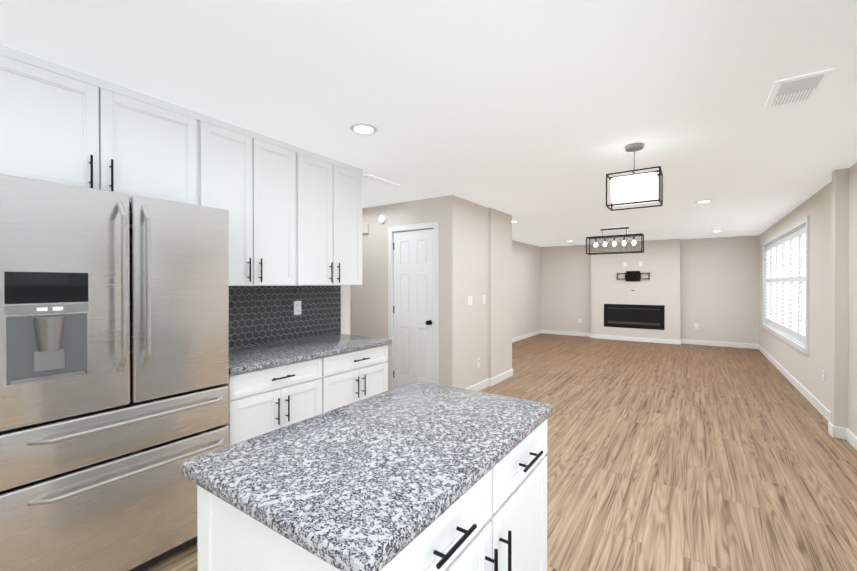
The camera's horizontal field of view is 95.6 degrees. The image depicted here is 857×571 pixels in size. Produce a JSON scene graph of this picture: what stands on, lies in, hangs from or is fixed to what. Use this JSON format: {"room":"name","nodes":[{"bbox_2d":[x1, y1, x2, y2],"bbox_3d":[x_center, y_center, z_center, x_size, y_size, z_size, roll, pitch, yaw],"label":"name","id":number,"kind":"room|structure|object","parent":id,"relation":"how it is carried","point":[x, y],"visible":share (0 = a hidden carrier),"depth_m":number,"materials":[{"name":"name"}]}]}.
{"room":"kitchen","nodes":[
{"label":"kitchen","id":0,"kind":"room"},
{"bbox_2d":[232,285,349,348],"bbox_3d":[-2.427,0.173,1.396,0.120,2.400,5.750,0,0,34],"label":"wall","id":1,"kind":"structure","parent":0,"point":[345,309],"depth_m":3.67,"materials":[{"name":"beige paint"}]},
{"bbox_2d":[0,44,203,205],"bbox_3d":[-1.749,-0.737,2.007,0.297,0.583,0.932,0,0,34],"label":"upper cabinet","id":2,"kind":"object","parent":1,"relation":"attached to","point":[59,123],"depth_m":1.90,"materials":[{"name":"white wood"}]},
{"bbox_2d":[204,115,307,285],"bbox_3d":[-1.291,-0.515,2.676,0.297,1.033,0.812,0,0,34],"label":"upper cabinet","id":3,"kind":"object","parent":1,"relation":"attached to","point":[295,215],"depth_m":2.63,"materials":[{"name":"white wood"}]},
{"bbox_2d":[229,286,340,348],"bbox_3d":[-1.207,0.226,3.049,0.018,0.445,1.384,0,0,34],"label":"tile backsplash","id":4,"kind":"structure","parent":1,"relation":"attached to","point":[259,315],"depth_m":3.10,"materials":[{"name":"grey tile"}]},
{"bbox_2d":[308,151,362,285],"bbox_3d":[-0.916,-0.517,3.223,0.297,1.033,0.762,0,0,34],"label":"upper cabinet","id":5,"kind":"object","parent":1,"relation":"attached to","point":[334,186],"depth_m":3.17,"materials":[{"name":"white wood"}]},
{"bbox_2d":[0,0,856,246],"bbox_3d":[0.783,-1.089,4.058,6.000,0.100,14.020,0,0,34],"label":"ceiling","id":6,"kind":"structure","parent":0,"point":[534,118],"depth_m":2.02,"materials":[{"name":"white paint"}]},
{"bbox_2d":[350,123,377,134],"bbox_3d":[-0.426,-1.028,2.559,0.184,0.007,0.184,0,0,34],"label":"recessed light","id":7,"kind":"object","parent":6,"relation":"in","point":[363,128],"visible":1,"depth_m":2.54,"materials":[{"name":"white plastic"}]},
{"bbox_2d":[362,174,399,186],"bbox_3d":[-0.479,-1.032,3.844,0.130,0.012,0.480,0,0,34],"label":"ceiling vent","id":8,"kind":"object","parent":6,"relation":"in","point":[378,180],"visible":0.94,"depth_m":3.81,"materials":[{"name":"white metal"}]},
{"bbox_2d":[586,227,643,254],"bbox_3d":[3.421,-0.821,7.149,0.936,0.462,0.276,0,0,34],"label":"linear chandelier","id":9,"kind":"object","parent":6,"relation":"hanging from","point":[624,236],"visible":1,"depth_m":7.12,"materials":[{"name":"grey metal"}]},
{"bbox_2d":[606,143,662,210],"bbox_3d":[1.522,-0.810,2.874,0.349,0.446,0.229,0,0,34],"label":"pendant light","id":10,"kind":"object","parent":6,"relation":"hanging from","point":[636,188],"visible":1,"depth_m":2.81,"materials":[{"name":"white fabric"}]},
{"bbox_2d":[695,200,712,202],"bbox_3d":[3.411,-1.038,4.815,0.184,0.007,0.184,0,0,34],"label":"recessed light","id":11,"kind":"object","parent":6,"relation":"in","point":[704,201],"visible":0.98,"depth_m":4.79,"materials":[{"name":"white plastic"}]},
{"bbox_2d":[764,68,834,109],"bbox_3d":[1.937,-1.024,2.049,0.215,0.012,0.370,0,0,34],"label":"ceiling vent","id":12,"kind":"object","parent":6,"relation":"in","point":[798,89],"visible":1,"depth_m":2.02,"materials":[{"name":"white metal"}]},
{"bbox_2d":[143,333,856,570],"bbox_3d":[0.783,1.411,4.069,6.000,0.100,14.020,0,0,34],"label":"floor","id":13,"kind":"structure","parent":0,"point":[674,457],"depth_m":2.98,"materials":[{"name":"brown wood"}]},
{"bbox_2d":[0,174,228,570],"bbox_3d":[-1.567,0.480,1.898,0.686,1.782,0.903,0,0,34],"label":"refrigerator","id":14,"kind":"object","parent":13,"relation":"on","point":[114,359],"visible":0.94,"depth_m":1.66,"materials":[{"name":"grey metal"}]},
{"bbox_2d":[224,358,331,445],"bbox_3d":[-1.151,0.929,2.613,0.607,0.878,0.722,0,0,34],"label":"base cabinet","id":15,"kind":"object","parent":13,"relation":"on","point":[274,386],"depth_m":2.39,"materials":[{"name":"white wood"}]},
{"bbox_2d":[229,334,391,377],"bbox_3d":[-0.954,0.470,2.876,0.632,0.038,1.384,0,0,34],"label":"countertop","id":16,"kind":"structure","parent":15,"relation":"on","point":[243,360],"depth_m":2.70,"materials":[{"name":"grey stone"}]},
{"bbox_2d":[332,346,387,409],"bbox_3d":[-0.799,0.927,3.127,0.607,0.878,0.758,0,0,34],"label":"base cabinet","id":17,"kind":"object","parent":13,"relation":"on","point":[358,375],"depth_m":2.97,"materials":[{"name":"white wood"}]},
{"bbox_2d":[182,381,552,570],"bbox_3d":[-0.072,0.909,1.217,0.655,0.930,1.012,0,0,34],"label":"kitchen island","id":18,"kind":"object","parent":13,"relation":"on","point":[419,476],"visible":1,"depth_m":0.96,"materials":[{"name":"white"}]},
{"bbox_2d":[350,195,511,388],"bbox_3d":[-0.177,0.153,5.781,2.315,2.400,1.670,0,0,34],"label":"wall block","id":19,"kind":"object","parent":13,"relation":"on","point":[475,251],"visible":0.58,"depth_m":5.02,"materials":[{"name":"beige paint"}]},
{"bbox_2d":[362,223,368,233],"bbox_3d":[-0.846,-0.764,5.202,0.100,0.140,0.034,0,0,34],"label":"door chime","id":20,"kind":"object","parent":19,"relation":"attached to","point":[365,226],"depth_m":5.18,"materials":[{"name":"white plastic"}]},
{"bbox_2d":[378,214,386,223],"bbox_3d":[-0.599,-0.864,5.032,0.130,0.130,0.034,0,0,34],"label":"smoke detector","id":21,"kind":"object","parent":19,"relation":"attached to","point":[382,218],"depth_m":5.01,"materials":[{"name":"white plastic"}]},
{"bbox_2d":[388,222,437,389],"bbox_3d":[-0.168,0.304,4.827,0.764,2.107,0.136,0,0,34],"label":"door frame","id":22,"kind":"structure","parent":19,"relation":"attached to","point":[413,227],"depth_m":4.84,"materials":[{"name":"white wood"}]},
{"bbox_2d":[393,229,432,387],"bbox_3d":[-0.202,0.338,4.782,0.632,2.024,0.108,0,0,34],"label":"pantry door","id":23,"kind":"structure","parent":22,"relation":"attached to","point":[413,306],"depth_m":4.79,"materials":[{"name":"white wood"}]},
{"bbox_2d":[468,296,471,304],"bbox_3d":[0.516,0.188,4.804,0.009,0.115,0.115,0,0,34],"label":"switch plate","id":24,"kind":"object","parent":19,"relation":"attached to","point":[470,303],"depth_m":4.79,"materials":[{"name":"white plastic"}]},
{"bbox_2d":[500,369,512,375],"bbox_3d":[0.750,1.299,6.172,1.249,0.105,0.014,0,0,34],"label":"baseboard","id":25,"kind":"structure","parent":19,"relation":"attached to","point":[508,373],"depth_m":5.68,"materials":[{"name":"white wood"}]},
{"bbox_2d":[512,240,540,337],"bbox_3d":[1.613,0.140,8.707,0.120,2.400,5.420,0,0,34],"label":"wall","id":26,"kind":"structure","parent":0,"point":[526,284],"depth_m":9.84,"materials":[{"name":"beige paint"}]},
{"bbox_2d":[512,330,541,342],"bbox_3d":[1.668,1.288,8.675,0.014,0.105,5.180,0,0,34],"label":"baseboard","id":27,"kind":"structure","parent":26,"relation":"attached to","point":[524,336],"depth_m":9.86,"materials":[{"name":"white wood"}]},
{"bbox_2d":[591,239,680,339],"bbox_3d":[4.972,0.137,9.418,1.900,2.400,0.210,0,0,34],"label":"wall","id":28,"kind":"structure","parent":0,"point":[661,259],"depth_m":9.24,"materials":[{"name":"beige paint"}]},
{"bbox_2d":[617,271,649,280],"bbox_3d":[4.896,-0.223,9.304,0.700,0.250,0.058,0,0,34],"label":"wall mount bracket","id":29,"kind":"object","parent":28,"relation":"attached to","point":[632,275],"visible":0.94,"depth_m":9.28,"materials":[{"name":"black metal"}]},
{"bbox_2d":[604,304,664,329],"bbox_3d":[4.970,0.742,9.418,1.294,0.564,0.211,0,0,34],"label":"fireplace","id":30,"kind":"object","parent":28,"relation":"in","point":[636,316],"visible":0.96,"depth_m":9.31,"materials":[{"name":"black metal"}]},
{"bbox_2d":[590,333,680,344],"bbox_3d":[4.910,1.285,9.332,1.928,0.105,0.017,0,0,34],"label":"baseboard","id":31,"kind":"structure","parent":28,"relation":"attached to","point":[626,338],"depth_m":9.27,"materials":[{"name":"white wood"}]},
{"bbox_2d":[680,339,756,348],"bbox_3d":[6.377,1.288,8.580,1.370,0.105,0.014,0,0,34],"label":"baseboard","id":32,"kind":"structure","parent":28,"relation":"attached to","point":[683,341],"depth_m":8.55,"materials":[{"name":"white wood"}]},
{"bbox_2d":[541,235,758,343],"bbox_3d":[5.078,0.136,9.545,4.890,2.400,0.120,0,0,34],"label":"wall","id":33,"kind":"structure","parent":0,"point":[719,289],"depth_m":8.76,"materials":[{"name":"beige paint"}]},
{"bbox_2d":[542,330,589,336],"bbox_3d":[3.700,1.280,10.414,1.320,0.105,0.014,0,0,34],"label":"baseboard","id":34,"kind":"structure","parent":33,"relation":"attached to","point":[584,334],"depth_m":10.41,"materials":[{"name":"white wood"}]},
{"bbox_2d":[759,162,856,436],"bbox_3d":[3.116,0.168,2.538,0.205,2.400,13.900,0,0,34],"label":"wall","id":35,"kind":"structure","parent":0,"point":[830,209],"depth_m":3.87,"materials":[{"name":"beige paint"}]},
{"bbox_2d":[773,234,805,325],"bbox_3d":[5.652,0.017,6.043,0.005,2.070,4.150,0,0,34],"label":"window","id":36,"kind":"structure","parent":35,"relation":"in","point":[795,247],"depth_m":5.94,"materials":[{"name":"white glass"}]},
{"bbox_2d":[762,216,809,354],"bbox_3d":[5.575,-0.008,6.095,0.130,1.650,3.680,0,0,34],"label":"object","id":37,"kind":"structure","parent":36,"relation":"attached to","point":[779,321],"depth_m":5.67,"materials":[{"name":"white"}]},
{"bbox_2d":[757,344,842,436],"bbox_3d":[5.357,1.300,5.862,0.020,0.105,5.650,0,0,34],"label":"baseboard","id":38,"kind":"structure","parent":35,"relation":"attached to","point":[819,406],"depth_m":4.68,"materials":[{"name":"white wood"}]},
{"bbox_2d":[822,370,824,381],"bbox_3d":[4.131,0.941,4.064,0.010,0.115,0.072,0,0,34],"label":"outlet","id":39,"kind":"object","parent":35,"relation":"attached to","point":[823,375],"visible":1,"depth_m":4.03,"materials":[{"name":"white plastic"}]},
{"bbox_2d":[842,427,856,449],"bbox_3d":[2.777,1.318,2.096,0.020,0.105,3.260,0,0,34],"label":"baseboard","id":40,"kind":"structure","parent":35,"relation":"attached to","point":[848,435],"depth_m":3.35,"materials":[{"name":"white wood"}]}
]}

